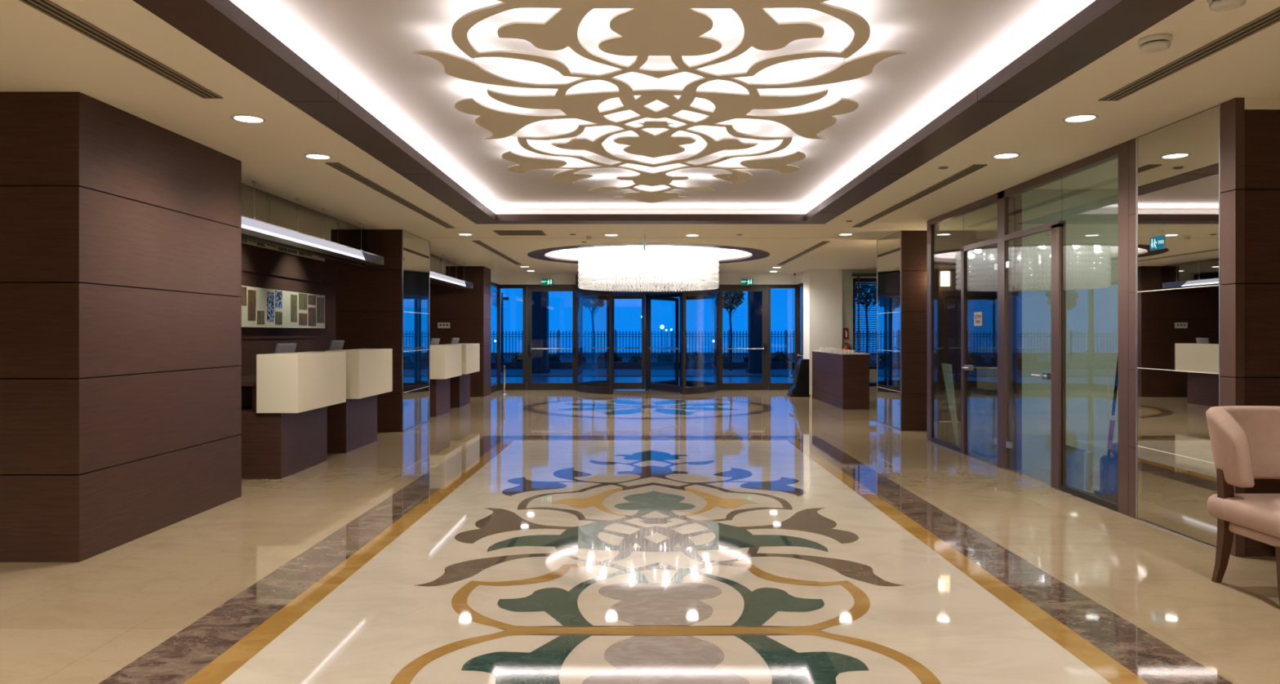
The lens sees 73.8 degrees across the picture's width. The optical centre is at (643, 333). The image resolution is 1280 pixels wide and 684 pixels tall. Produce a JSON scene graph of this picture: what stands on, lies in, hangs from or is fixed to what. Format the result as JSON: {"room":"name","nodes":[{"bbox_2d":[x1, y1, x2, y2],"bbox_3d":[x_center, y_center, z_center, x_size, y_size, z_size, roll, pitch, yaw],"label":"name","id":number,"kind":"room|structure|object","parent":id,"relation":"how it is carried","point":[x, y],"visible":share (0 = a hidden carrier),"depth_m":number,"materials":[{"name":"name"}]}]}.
{"room":"lobby","nodes":[
{"label":"lobby","id":0,"kind":"room"},
{"bbox_2d":[0,91,241,562],"bbox_3d":[-5.465,-0.037,6.045,4.270,2.775,2.030,0,0,0],"label":"pillar","id":1,"kind":"structure","parent":0,"point":[121,233],"depth_m":5.31,"materials":[{"name":"brown wood"}]},
{"bbox_2d":[239,243,337,376],"bbox_3d":[-5.260,-0.037,13.010,0.180,2.775,11.900,0,0,0],"label":"wall","id":2,"kind":"structure","parent":0,"point":[261,268],"depth_m":12.37,"materials":[{"name":"brown wood"}]},
{"bbox_2d":[239,285,265,327],"bbox_3d":[-5.151,-0.345,11.050,0.034,0.530,1.072,0,0,0],"label":"relief panel","id":3,"kind":"object","parent":2,"relation":"attached to","point":[253,299],"visible":0.55,"depth_m":11.22,"materials":[{"name":"beige"}]},
{"bbox_2d":[265,288,297,328],"bbox_3d":[-5.151,-0.345,12.130,0.034,0.530,1.072,0,0,0],"label":"relief panel","id":4,"kind":"object","parent":2,"relation":"attached to","point":[281,306],"visible":1,"depth_m":12.08,"materials":[{"name":"beige"}]},
{"bbox_2d":[265,244,297,255],"bbox_3d":[-5.151,-1.288,12.130,0.034,0.255,1.072,0,0,0],"label":"ceiling vent","id":5,"kind":"object","parent":2,"relation":"attached to","point":[267,246],"visible":0.34,"depth_m":12.08,"materials":[{"name":"beige"}]},
{"bbox_2d":[297,292,324,328],"bbox_3d":[-5.151,-0.345,13.210,0.034,0.530,1.072,0,0,0],"label":"relief panel","id":6,"kind":"object","parent":2,"relation":"attached to","point":[311,307],"visible":1,"depth_m":13.18,"materials":[{"name":"beige"}]},
{"bbox_2d":[335,229,430,431],"bbox_3d":[-3.761,-0.037,12.430,0.917,2.775,1.480,0,0,0],"label":"pillar","id":7,"kind":"structure","parent":0,"point":[387,305],"depth_m":11.69,"materials":[{"name":"brown wood"}]},
{"bbox_2d":[430,266,490,396],"bbox_3d":[-4.295,-0.037,18.530,1.790,2.775,0.860,0,0,0],"label":"pillar","id":8,"kind":"structure","parent":0,"point":[467,311],"depth_m":18.10,"materials":[{"name":"brown wood"}]},
{"bbox_2d":[490,269,500,284],"bbox_3d":[-3.485,-1.295,19.665,0.130,0.260,1.390,0,0,0],"label":"wall","id":9,"kind":"structure","parent":0,"point":[495,276],"depth_m":19.61,"materials":[{"name":"white paint"}]},
{"bbox_2d":[490,281,499,393],"bbox_3d":[-3.470,0.092,19.665,0.060,2.515,1.390,0,0,0],"label":"window","id":10,"kind":"structure","parent":9,"relation":"in","point":[494,388],"depth_m":20.30,"materials":[{"name":"brown metal"}]},
{"bbox_2d":[0,389,1279,683],"bbox_3d":[0.000,1.409,7.225,16.000,0.122,26.450,0,0,0],"label":"floor","id":11,"kind":"structure","parent":0,"point":[624,536],"depth_m":4.88,"materials":[{"name":"beige stone"}]},
{"bbox_2d":[239,351,346,479],"bbox_3d":[-3.725,0.772,8.540,1.050,1.155,1.320,0,0,0],"label":"reception desk","id":12,"kind":"object","parent":11,"relation":"on","point":[284,433],"visible":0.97,"depth_m":7.96,"materials":[{"name":"beige laminate"}]},
{"bbox_2d":[241,375,256,386],"bbox_3d":[-3.917,0.470,8.562,0.665,0.040,1.275,0,0,0],"label":"countertop","id":13,"kind":"structure","parent":12,"relation":"on","point":[246,380],"depth_m":8.10,"materials":[{"name":"brown wood"}]},
{"bbox_2d":[274,342,296,353],"bbox_3d":[-3.813,0.277,8.962,0.189,0.346,0.260,0,0,20],"label":"computer monitor","id":14,"kind":"object","parent":12,"relation":"on","point":[280,348],"visible":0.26,"depth_m":8.91,"materials":[{"name":"grey plastic"}]},
{"bbox_2d":[325,348,392,453],"bbox_3d":[-3.725,0.772,10.242,1.050,1.155,1.315,0,0,0],"label":"reception desk","id":15,"kind":"object","parent":11,"relation":"on","point":[352,424],"visible":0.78,"depth_m":9.86,"materials":[{"name":"beige laminate"}]},
{"bbox_2d":[328,340,344,350],"bbox_3d":[-3.810,0.268,10.431,0.195,0.365,0.220,0,0,20],"label":"computer monitor","id":16,"kind":"object","parent":15,"relation":"on","point":[334,344],"visible":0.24,"depth_m":10.38,"materials":[{"name":"grey plastic"}]},
{"bbox_2d":[430,344,462,417],"bbox_3d":[-3.725,0.772,14.355,1.050,1.155,1.270,0,0,0],"label":"reception desk","id":17,"kind":"object","parent":11,"relation":"on","point":[446,360],"visible":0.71,"depth_m":13.92,"materials":[{"name":"beige wood"}]},
{"bbox_2d":[448,343,479,407],"bbox_3d":[-3.725,0.772,16.000,1.050,1.155,1.300,0,0,0],"label":"reception desk","id":18,"kind":"object","parent":11,"relation":"on","point":[460,386],"visible":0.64,"depth_m":15.66,"materials":[{"name":"beige laminate"}]},
{"bbox_2d":[786,354,809,396],"bbox_3d":[3.320,0.899,18.350,0.420,0.902,0.420,0,0,0],"label":"machine","id":19,"kind":"object","parent":11,"relation":"on","point":[800,387],"visible":1,"depth_m":18.15,"materials":[{"name":"black plastic"}]},
{"bbox_2d":[811,350,870,409],"bbox_3d":[3.765,0.854,16.515,0.490,0.992,2.790,0,0,0],"label":"desk","id":20,"kind":"object","parent":11,"relation":"on","point":[840,380],"visible":0.9,"depth_m":15.13,"materials":[{"name":"brown wood"}]},
{"bbox_2d":[811,350,870,354],"bbox_3d":[3.765,0.366,16.515,0.490,0.017,2.790,0,0,0],"label":"countertop","id":21,"kind":"structure","parent":20,"relation":"on","point":[811,350],"depth_m":15.54,"materials":[{"name":"beige stone"}]},
{"bbox_2d":[926,219,938,441],"bbox_3d":[3.630,-0.037,10.715,0.100,2.775,0.150,0,0,0],"label":"trim","id":22,"kind":"structure","parent":11,"relation":"on","point":[932,230],"depth_m":10.64,"materials":[{"name":"brown wood"}]},
{"bbox_2d":[930,437,960,453],"bbox_3d":[3.605,1.325,10.135,0.050,0.050,1.010,0,0,0],"label":"trim","id":23,"kind":"structure","parent":11,"relation":"on","point":[948,445],"depth_m":10.12,"materials":[{"name":"brown wood"}]},
{"bbox_2d":[932,421,960,441],"bbox_3d":[3.780,1.229,10.720,0.342,0.242,0.200,0,0,0],"label":"cardboard box","id":24,"kind":"object","parent":11,"relation":"on","point":[942,430],"visible":0.79,"depth_m":10.62,"materials":[{"name":"brown cardboard"}]},
{"bbox_2d":[941,363,959,446],"bbox_3d":[3.690,0.861,10.262,0.060,0.981,0.604,0,0,0],"label":"leaning board","id":25,"kind":"object","parent":11,"relation":"on","point":[947,371],"visible":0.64,"depth_m":10.20,"materials":[{"name":"white"}]},
{"bbox_2d":[960,248,968,453],"bbox_3d":[3.610,0.200,9.590,0.060,2.300,0.080,0,0,0],"label":"trim","id":26,"kind":"structure","parent":11,"relation":"on","point":[964,255],"depth_m":9.55,"materials":[{"name":"brown"}]},
{"bbox_2d":[968,386,997,457],"bbox_3d":[3.860,0.985,9.555,0.260,0.730,0.530,0,0,0],"label":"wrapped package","id":27,"kind":"object","parent":11,"relation":"on","point":[984,403],"visible":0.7,"depth_m":9.38,"materials":[{"name":"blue plastic"}]},
{"bbox_2d":[977,367,997,390],"bbox_3d":[3.860,0.500,9.440,0.240,0.240,0.300,0,0,0],"label":"carton","id":28,"kind":"object","parent":27,"relation":"on","point":[987,377],"visible":0.59,"depth_m":9.29,"materials":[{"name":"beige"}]},
{"bbox_2d":[1051,223,1066,489],"bbox_3d":[3.610,0.200,7.430,0.060,2.300,0.140,0,0,0],"label":"trim","id":29,"kind":"structure","parent":11,"relation":"on","point":[1058,233],"depth_m":7.40,"materials":[{"name":"brown"}]},
{"bbox_2d":[1066,444,1093,493],"bbox_3d":[3.720,1.172,7.350,0.080,0.363,0.500,0,0,0],"label":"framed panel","id":30,"kind":"object","parent":11,"relation":"on","point":[1078,461],"visible":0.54,"depth_m":7.27,"materials":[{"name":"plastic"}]},
{"bbox_2d":[1058,484,1118,511],"bbox_3d":[3.605,1.325,6.900,0.050,0.050,0.920,0,0,0],"label":"trim","id":31,"kind":"structure","parent":11,"relation":"on","point":[1108,504],"depth_m":6.86,"materials":[{"name":"brown wood"}]},
{"bbox_2d":[1094,355,1118,502],"bbox_3d":[3.676,0.764,6.759,0.072,1.172,0.262,0,0,0],"label":"broom","id":32,"kind":"object","parent":11,"relation":"on","point":[1104,494],"visible":0.87,"depth_m":6.72,"materials":[{"name":"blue plastic"}]},
{"bbox_2d":[1099,442,1118,502],"bbox_3d":[3.870,1.115,6.840,0.300,0.470,0.320,0,0,0],"label":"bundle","id":33,"kind":"object","parent":11,"relation":"on","point":[1113,477],"visible":0.23,"depth_m":6.81,"materials":[{"name":"plastic"}]},
{"bbox_2d":[1118,140,1128,515],"bbox_3d":[3.630,-0.037,6.372,0.100,2.775,0.135,0,0,0],"label":"door frame post","id":34,"kind":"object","parent":11,"relation":"on","point":[1123,148],"depth_m":6.37,"materials":[{"name":"brown wood"}]},
{"bbox_2d":[1128,137,1135,518],"bbox_3d":[3.630,-0.037,6.247,0.101,2.775,0.105,0,0,0],"label":"trim","id":35,"kind":"structure","parent":11,"relation":"on","point":[1131,292],"depth_m":6.25,"materials":[{"name":"brown wood"}]},
{"bbox_2d":[1135,103,1222,549],"bbox_3d":[3.616,-0.037,5.742,0.087,2.775,0.905,0,0,0],"label":"glass panel","id":36,"kind":"object","parent":11,"relation":"on","point":[1178,193],"visible":0.83,"depth_m":5.71,"materials":[{"name":"clear glass"}]},
{"bbox_2d":[1205,405,1279,605],"bbox_3d":[3.410,0.880,4.478,0.722,0.940,0.736,0,0,0],"label":"armchair","id":37,"kind":"object","parent":11,"relation":"on","point":[1245,440],"visible":1,"depth_m":4.56,"materials":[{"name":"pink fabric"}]},
{"bbox_2d":[0,0,1279,273],"bbox_3d":[0.000,-1.530,7.225,16.000,0.350,26.450,0,0,0],"label":"ceiling","id":38,"kind":"structure","parent":0,"point":[366,48],"depth_m":5.64,"materials":[{"name":"white paint"}]},
{"bbox_2d":[18,0,222,98],"bbox_3d":[-2.600,-1.421,3.375,0.118,0.009,3.550,0,0,0],"label":"ceiling vent","id":39,"kind":"object","parent":38,"relation":"in","point":[47,7],"visible":1,"depth_m":4.20,"materials":[{"name":"black metal"}]},
{"bbox_2d":[231,114,266,123],"bbox_3d":[-2.620,-1.421,5.655,0.216,0.007,0.216,0,0,0],"label":"recessed light","id":40,"kind":"object","parent":38,"relation":"in","point":[240,117],"visible":1,"depth_m":5.65,"materials":[{"name":"white plastic"}]},
{"bbox_2d":[241,182,366,266],"bbox_3d":[-3.835,-1.171,9.375,0.070,0.507,4.630,0,0,0],"label":"bulkhead","id":41,"kind":"object","parent":38,"relation":"attached to","point":[267,207],"visible":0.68,"depth_m":9.36,"materials":[{"name":"brown wood"}]},
{"bbox_2d":[239,181,383,264],"bbox_3d":[-3.648,-1.177,9.425,0.264,0.495,4.262,0,0,0],"label":"pendant lamp","id":42,"kind":"object","parent":38,"relation":"hanging from","point":[250,226],"visible":0.89,"depth_m":8.99,"materials":[{"name":"silver metal"}]},
{"bbox_2d":[241,224,364,259],"bbox_3d":[-3.542,-0.947,9.135,0.020,0.022,3.470,0,0,0],"label":"diffuser","id":43,"kind":"object","parent":42,"relation":"attached to","point":[257,228],"depth_m":8.83,"materials":[{"name":"white plastic"}]},
{"bbox_2d":[303,153,332,159],"bbox_3d":[-2.620,-1.421,6.860,0.216,0.007,0.216,0,0,0],"label":"recessed light","id":44,"kind":"object","parent":38,"relation":"in","point":[313,156],"visible":1,"depth_m":6.84,"materials":[{"name":"white plastic"}]},
{"bbox_2d":[325,162,455,228],"bbox_3d":[-2.600,-1.421,9.310,0.118,0.009,4.380,0,0,0],"label":"ceiling vent","id":45,"kind":"object","parent":38,"relation":"in","point":[337,166],"visible":1,"depth_m":8.54,"materials":[{"name":"black metal"}]},
{"bbox_2d":[430,253,464,289],"bbox_3d":[-3.835,-1.171,15.635,0.070,0.507,4.930,0,0,0],"label":"bulkhead","id":46,"kind":"object","parent":38,"relation":"attached to","point":[451,268],"visible":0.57,"depth_m":16.46,"materials":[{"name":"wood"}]},
{"bbox_2d":[430,254,472,288],"bbox_3d":[-3.648,-1.177,15.475,0.264,0.495,4.162,0,0,0],"label":"pendant lamp","id":47,"kind":"object","parent":38,"relation":"hanging from","point":[436,277],"visible":0.74,"depth_m":15.57,"materials":[{"name":"silver metal"}]},
{"bbox_2d":[430,275,465,286],"bbox_3d":[-3.542,-0.947,15.250,0.020,0.022,3.500,0,0,0],"label":"diffuser","id":48,"kind":"object","parent":47,"relation":"attached to","point":[443,278],"depth_m":15.52,"materials":[{"name":"white plastic"}]},
{"bbox_2d":[471,240,520,264],"bbox_3d":[-2.580,-1.421,15.350,0.118,0.009,4.500,0,0,0],"label":"ceiling vent","id":49,"kind":"object","parent":38,"relation":"in","point":[479,242],"visible":1,"depth_m":14.82,"materials":[{"name":"black metal"}]},
{"bbox_2d":[493,230,546,235],"bbox_3d":[-1.750,-1.419,12.080,0.680,0.011,0.560,0,0,0],"label":"ceiling vent","id":50,"kind":"object","parent":38,"relation":"in","point":[498,232],"visible":1,"depth_m":11.97,"materials":[{"name":"brown"}]},
{"bbox_2d":[577,245,719,291],"bbox_3d":[0.085,-1.241,15.700,2.640,0.828,2.640,0,0,0],"label":"chandelier","id":51,"kind":"object","parent":38,"relation":"hanging from","point":[615,268],"visible":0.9,"depth_m":14.73,"materials":[{"name":"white glass"}]},
{"bbox_2d":[527,243,769,263],"bbox_3d":[0.085,-1.473,15.700,4.420,0.104,4.420,0,0,0],"label":"trim","id":52,"kind":"structure","parent":38,"relation":"attached to","point":[751,254],"depth_m":15.17,"materials":[{"name":"brown wood"}]},
{"bbox_2d":[413,0,905,203],"bbox_3d":[0.085,-1.569,3.872,2.679,0.137,11.893,0,0,0],"label":"ceiling medallion","id":53,"kind":"object","parent":38,"relation":"hanging from","point":[674,28],"visible":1,"depth_m":5.09,"materials":[{"name":"beige paint"}]},
{"bbox_2d":[133,0,1195,224],"bbox_3d":[0.085,-1.463,3.872,4.532,0.087,14.440,0,0,0],"label":"trim","id":54,"kind":"structure","parent":38,"relation":"attached to","point":[221,27],"depth_m":5.10,"materials":[{"name":"brown wood"}]},
{"bbox_2d":[777,241,829,265],"bbox_3d":[2.820,-1.421,15.450,0.118,0.009,4.500,0,0,0],"label":"ceiling vent","id":55,"kind":"object","parent":38,"relation":"in","point":[821,243],"visible":1,"depth_m":14.97,"materials":[{"name":"black metal"}]},
{"bbox_2d":[852,164,986,227],"bbox_3d":[2.840,-1.421,9.300,0.118,0.009,4.200,0,0,0],"label":"ceiling vent","id":56,"kind":"object","parent":38,"relation":"in","point":[973,168],"visible":1,"depth_m":8.61,"materials":[{"name":"black metal"}]},
{"bbox_2d":[991,152,1020,159],"bbox_3d":[2.900,-1.421,6.830,0.216,0.007,0.216,0,0,0],"label":"recessed light","id":57,"kind":"object","parent":38,"relation":"in","point":[1006,155],"visible":1,"depth_m":6.81,"materials":[{"name":"white plastic"}]},
{"bbox_2d":[1062,113,1098,122],"bbox_3d":[2.885,-1.421,5.640,0.216,0.007,0.216,0,0,0],"label":"recessed light","id":58,"kind":"object","parent":38,"relation":"in","point":[1087,117],"visible":1,"depth_m":5.62,"materials":[{"name":"white plastic"}]},
{"bbox_2d":[1137,33,1173,53],"bbox_3d":[2.470,-1.396,4.120,0.144,0.058,0.144,0,0,0],"label":"smoke detector","id":59,"kind":"object","parent":38,"relation":"attached to","point":[1156,42],"visible":1,"depth_m":4.08,"materials":[{"name":"white plastic"}]},
{"bbox_2d":[1098,6,1279,101],"bbox_3d":[2.830,-1.421,3.400,0.118,0.009,3.600,0,0,0],"label":"ceiling vent","id":60,"kind":"object","parent":38,"relation":"in","point":[1273,17],"visible":1,"depth_m":4.33,"materials":[{"name":"black metal"}]},
{"bbox_2d":[1207,0,1246,11],"bbox_3d":[2.450,-1.396,3.580,0.144,0.058,0.144,0,0,0],"label":"smoke detector","id":61,"kind":"object","parent":38,"relation":"attached to","point":[1214,5],"visible":1,"depth_m":3.57,"materials":[{"name":"white plastic"}]},
{"bbox_2d":[500,273,876,284],"bbox_3d":[1.100,-1.295,20.430,12.800,0.260,0.140,0,0,0],"label":"wall","id":62,"kind":"structure","parent":0,"point":[505,278],"depth_m":20.36,"materials":[{"name":"white paint"}]},
{"bbox_2d":[499,287,526,390],"bbox_3d":[-3.145,0.122,20.390,0.690,2.455,0.060,0,0,0],"label":"window","id":63,"kind":"structure","parent":62,"relation":"in","point":[508,386],"depth_m":20.36,"materials":[{"name":"brown metal"}]},
{"bbox_2d":[526,287,576,390],"bbox_3d":[-2.190,0.122,20.345,1.200,2.455,0.150,0,0,0],"label":"door","id":64,"kind":"structure","parent":62,"relation":"in","point":[530,385],"depth_m":20.36,"materials":[{"name":"brown metal"}]},
{"bbox_2d":[575,273,719,394],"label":"door","id":65,"kind":"structure","parent":62,"relation":"in","point":[603,387],"depth_m":20.31,"materials":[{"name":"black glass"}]},
{"bbox_2d":[499,284,797,287],"bbox_3d":[0.100,-1.135,20.400,7.200,0.060,0.080,0,0,0],"label":"trim","id":66,"kind":"structure","parent":62,"relation":"attached to","point":[500,286],"depth_m":20.36,"materials":[{"name":"brown metal"}]},
{"bbox_2d":[718,287,768,390],"bbox_3d":[2.360,0.122,20.345,1.220,2.455,0.150,0,0,0],"label":"door","id":67,"kind":"structure","parent":62,"relation":"in","point":[764,385],"depth_m":20.36,"materials":[{"name":"brown metal"}]},
{"bbox_2d":[768,287,797,390],"bbox_3d":[3.340,0.122,20.390,0.720,2.455,0.060,0,0,0],"label":"window","id":68,"kind":"structure","parent":62,"relation":"in","point":[771,386],"depth_m":20.36,"materials":[{"name":"glass"}]},
{"bbox_2d":[796,271,803,284],"bbox_3d":[3.700,-1.295,20.030,0.120,0.260,0.660,0,0,0],"label":"wall","id":69,"kind":"structure","parent":0,"point":[799,278],"depth_m":19.84,"materials":[{"name":"white paint"}]},
{"bbox_2d":[797,283,803,360],"bbox_3d":[3.690,0.092,20.040,0.060,2.515,0.640,0,0,0],"label":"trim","id":70,"kind":"structure","parent":69,"relation":"in","point":[800,284],"depth_m":20.30,"materials":[{"name":"brown metal"}]},
{"bbox_2d":[803,269,842,394],"bbox_3d":[4.045,-0.037,19.330,0.730,2.775,0.740,0,0,0],"label":"wall column","id":71,"kind":"structure","parent":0,"point":[822,288],"depth_m":18.96,"materials":[{"name":"white paint"}]},
{"bbox_2d":[842,269,876,394],"bbox_3d":[5.955,-0.037,19.075,3.090,2.775,0.150,0,0,0],"label":"wall","id":72,"kind":"structure","parent":0,"point":[847,279],"depth_m":19.00,"materials":[{"name":"grey paint"}]},
{"bbox_2d":[853,278,876,368],"bbox_3d":[5.570,-0.215,19.070,1.820,2.030,0.060,0,0,0],"label":"window","id":73,"kind":"structure","parent":72,"relation":"in","point":[870,367],"depth_m":19.04,"materials":[{"name":"brown metal"}]},
{"bbox_2d":[851,273,876,363],"bbox_3d":[5.585,-0.330,18.930,1.930,2.000,0.060,0,0,0],"label":"blind","id":74,"kind":"object","parent":73,"relation":"attached to","point":[852,274],"visible":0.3,"depth_m":18.92,"materials":[{"name":"grey"}]},
{"bbox_2d":[876,230,975,431],"bbox_3d":[4.082,-0.037,12.435,1.037,2.775,1.230,0,0,0],"label":"pillar","id":75,"kind":"structure","parent":0,"point":[901,255],"depth_m":11.82,"materials":[{"name":"brown wood"}]},
{"bbox_2d":[940,271,950,286],"bbox_3d":[4.160,-0.752,11.762,0.124,0.205,0.115,0,0,0],"label":"wall sconce","id":76,"kind":"object","parent":75,"relation":"attached to","point":[944,275],"visible":1,"depth_m":11.72,"materials":[{"name":"white glass"}]},
{"bbox_2d":[974,239,997,386],"bbox_3d":[6.000,-0.037,12.975,2.800,2.775,0.150,0,0,0],"label":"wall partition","id":77,"kind":"structure","parent":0,"point":[986,277],"depth_m":12.90,"materials":[{"name":"clear glass"}]},
{"bbox_2d":[1014,194,1022,470],"bbox_3d":[3.710,-0.037,8.530,0.060,2.775,0.180,0,0,0],"label":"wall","id":78,"kind":"structure","parent":0,"point":[1018,199],"depth_m":8.44,"materials":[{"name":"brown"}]},
{"bbox_2d":[960,237,997,251],"bbox_3d":[3.610,-0.948,9.135,0.060,0.055,0.990,0,0,0],"label":"trim","id":79,"kind":"structure","parent":78,"relation":"attached to","point":[991,242],"depth_m":9.09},
{"bbox_2d":[997,190,1014,469],"bbox_3d":[3.630,-0.037,8.555,0.100,2.775,0.170,0,0,0],"label":"door frame","id":80,"kind":"structure","parent":78,"relation":"attached to","point":[1006,207],"depth_m":8.47,"materials":[{"name":"brown"}]},
{"bbox_2d":[930,144,1118,224],"bbox_3d":[3.625,-1.390,8.540,0.090,0.070,4.200,0,0,0],"label":"trim","id":81,"kind":"structure","parent":78,"relation":"attached to","point":[1109,154],"depth_m":7.74,"materials":[{"name":"brown wood"}]},
{"bbox_2d":[1005,230,1051,448],"bbox_3d":[3.583,0.211,7.985,0.115,2.253,0.960,0,0,0],"label":"door","id":82,"kind":"structure","parent":78,"relation":"in","point":[1046,375],"depth_m":7.76,"materials":[{"name":"silver glass"}]},
{"bbox_2d":[1004,220,1066,240],"bbox_3d":[3.610,-0.948,7.915,0.060,0.055,1.110,0,0,0],"label":"trim","id":83,"kind":"structure","parent":78,"relation":"attached to","point":[1046,227],"depth_m":7.85,"materials":[{"name":"brown wood"}]},
{"bbox_2d":[1022,189,1118,470],"bbox_3d":[5.170,-0.037,8.470,2.860,2.775,0.060,0,0,0],"label":"glass door","id":84,"kind":"structure","parent":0,"point":[1091,216],"depth_m":8.44,"materials":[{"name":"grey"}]},
{"bbox_2d":[1220,97,1279,556],"bbox_3d":[5.588,-0.037,5.223,4.025,2.775,0.135,0,0,0],"label":"pillar","id":85,"kind":"structure","parent":0,"point":[1250,140],"depth_m":5.16,"materials":[{"name":"brown wood"}]},
{"label":"outside","id":86,"kind":"structure","parent":0,"visible":0},
{"bbox_2d":[491,337,875,352],"bbox_3d":[0.000,1.560,180.000,240.000,0.180,240.000,0,0,0],"label":"sea","id":87,"kind":"structure","parent":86,"point":[493,340],"depth_m":109.08,"materials":[{"name":"blue liquid"}]},
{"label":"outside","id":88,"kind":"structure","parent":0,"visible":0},
{"bbox_2d":[490,375,794,376],"bbox_3d":[0.000,1.420,27.250,80.000,0.140,0.500,0,0,0],"label":"kerb","id":89,"kind":"object","parent":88,"point":[491,375],"depth_m":27.09,"materials":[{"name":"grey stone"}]},
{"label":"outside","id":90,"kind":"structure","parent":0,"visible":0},
{"bbox_2d":[490,376,793,386],"bbox_3d":[0.000,1.430,23.725,80.000,0.120,6.550,0,0,0],"label":"paving","id":91,"kind":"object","parent":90,"point":[493,379],"depth_m":25.53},
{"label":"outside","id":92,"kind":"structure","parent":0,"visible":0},
{"bbox_2d":[490,368,794,375],"bbox_3d":[0.000,1.440,30.350,80.000,0.100,5.700,0,0,0],"label":"road","id":93,"kind":"structure","parent":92,"point":[493,371],"depth_m":30.21,"materials":[{"name":"grey asphalt"}]},
{"bbox_2d":[501,293,508,372],"bbox_3d":[-4.812,-0.025,29.500,0.265,2.750,0.120,0,0,0],"label":"lamp post","id":94,"kind":"object","parent":93,"relation":"on","point":[502,297],"visible":1,"depth_m":29.47,"materials":[{"name":"black metal"}]},
{"bbox_2d":[532,291,550,373],"bbox_3d":[-3.700,-0.280,30.000,0.760,3.340,0.760,0,0,0],"label":"column","id":95,"kind":"structure","parent":93,"relation":"on","point":[540,299],"depth_m":29.68,"materials":[{"name":"black stone"}]},
{"bbox_2d":[582,298,606,370],"bbox_3d":[-1.852,-0.225,30.991,1.040,3.153,1.080,0,0,0],"label":"tree","id":96,"kind":"object","parent":93,"relation":"on","point":[595,303],"visible":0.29,"depth_m":30.96,"materials":[{"name":"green plant"}]},
{"bbox_2d":[722,291,745,370],"bbox_3d":[3.150,-0.238,31.014,1.074,3.178,1.031,0,0,0],"label":"tree","id":97,"kind":"object","parent":93,"relation":"on","point":[737,296],"visible":0.74,"depth_m":30.96,"materials":[{"name":"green plant"}]},
{"bbox_2d":[746,291,762,373],"bbox_3d":[4.020,-0.280,30.000,0.760,3.340,0.760,0,0,0],"label":"column","id":98,"kind":"structure","parent":93,"relation":"on","point":[754,298],"depth_m":29.68,"materials":[{"name":"black stone"}]},
{"bbox_2d":[855,284,876,353],"bbox_3d":[8.121,-0.389,30.986,1.281,3.480,1.262,0,0,32],"label":"tree","id":99,"kind":"object","parent":93,"relation":"on","point":[855,285],"visible":0.38,"depth_m":30.93,"materials":[{"name":"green plant"}]},
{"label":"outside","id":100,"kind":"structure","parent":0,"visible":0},
{"bbox_2d":[490,352,876,368],"bbox_3d":[0.000,1.420,46.600,80.000,0.140,26.800,0,0,0],"label":"verge","id":101,"kind":"structure","parent":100,"point":[588,359],"depth_m":45.39,"materials":[{"name":"green plant"}]},
{"bbox_2d":[503,330,557,358],"bbox_3d":[-4.825,0.600,36.000,2.399,1.500,0.068,0,0,0],"label":"fence panel","id":102,"kind":"object","parent":101,"relation":"on","point":[506,334],"visible":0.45,"depth_m":35.99,"materials":[{"name":"black metal"}]},
{"bbox_2d":[557,329,614,359],"bbox_3d":[-2.425,0.600,36.000,2.399,1.500,0.068,0,0,0],"label":"fence panel","id":103,"kind":"object","parent":101,"relation":"on","point":[558,331],"visible":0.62,"depth_m":35.99,"materials":[{"name":"black metal"}]},
{"bbox_2d":[595,351,622,362],"bbox_3d":[-1.422,1.101,34.630,1.106,0.817,0.827,0,0,-7],"label":"shrub","id":104,"kind":"object","parent":101,"relation":"on","point":[602,357],"visible":0.42,"depth_m":34.46,"materials":[{"name":"green plant"}]},
{"bbox_2d":[614,329,671,358],"bbox_3d":[-0.025,0.600,36.000,2.399,1.500,0.068,0,0,0],"label":"fence panel","id":105,"kind":"object","parent":101,"relation":"on","point":[615,331],"visible":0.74,"depth_m":35.99,"materials":[{"name":"black metal"}]},
{"bbox_2d":[656,351,675,362],"bbox_3d":[0.886,1.118,34.432,0.761,0.762,1.017,0,0,8],"label":"shrub","id":106,"kind":"object","parent":101,"relation":"on","point":[664,357],"visible":0.68,"depth_m":34.20,"materials":[{"name":"green plant"}]},
{"bbox_2d":[490,362,876,368],"bbox_3d":[0.000,1.240,33.350,52.000,0.220,0.300,0,0,0],"label":"wall","id":107,"kind":"structure","parent":101,"relation":"on","point":[493,365],"depth_m":33.20,"materials":[{"name":"grey stone"}]},
{"bbox_2d":[685,351,703,362],"bbox_3d":[2.050,1.113,34.593,0.694,0.777,0.928,0,0,-31],"label":"shrub","id":108,"kind":"object","parent":101,"relation":"on","point":[694,357],"visible":0.62,"depth_m":34.39,"materials":[{"name":"green plant"}]},
{"bbox_2d":[671,329,728,358],"bbox_3d":[2.374,0.600,36.000,2.399,1.500,0.068,0,0,0],"label":"fence panel","id":109,"kind":"object","parent":101,"relation":"on","point":[673,334],"visible":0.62,"depth_m":35.99,"materials":[{"name":"black metal"}]},
{"bbox_2d":[728,329,785,359],"bbox_3d":[4.774,0.600,36.000,2.399,1.500,0.068,0,0,0],"label":"fence panel","id":110,"kind":"object","parent":101,"relation":"on","point":[733,334],"visible":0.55,"depth_m":35.99,"materials":[{"name":"black metal"}]},
{"bbox_2d":[770,351,791,362],"bbox_3d":[5.538,1.096,34.564,1.037,0.832,0.776,0,0,-39],"label":"shrub","id":111,"kind":"object","parent":101,"relation":"on","point":[779,357],"visible":0.67,"depth_m":34.38,"materials":[{"name":"green plant"}]},
{"bbox_2d":[785,329,801,358],"bbox_3d":[7.175,0.600,36.000,2.399,1.500,0.068,0,0,0],"label":"fence panel","id":112,"kind":"object","parent":101,"relation":"on","point":[786,331],"visible":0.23,"depth_m":35.99,"materials":[{"name":"black metal"}]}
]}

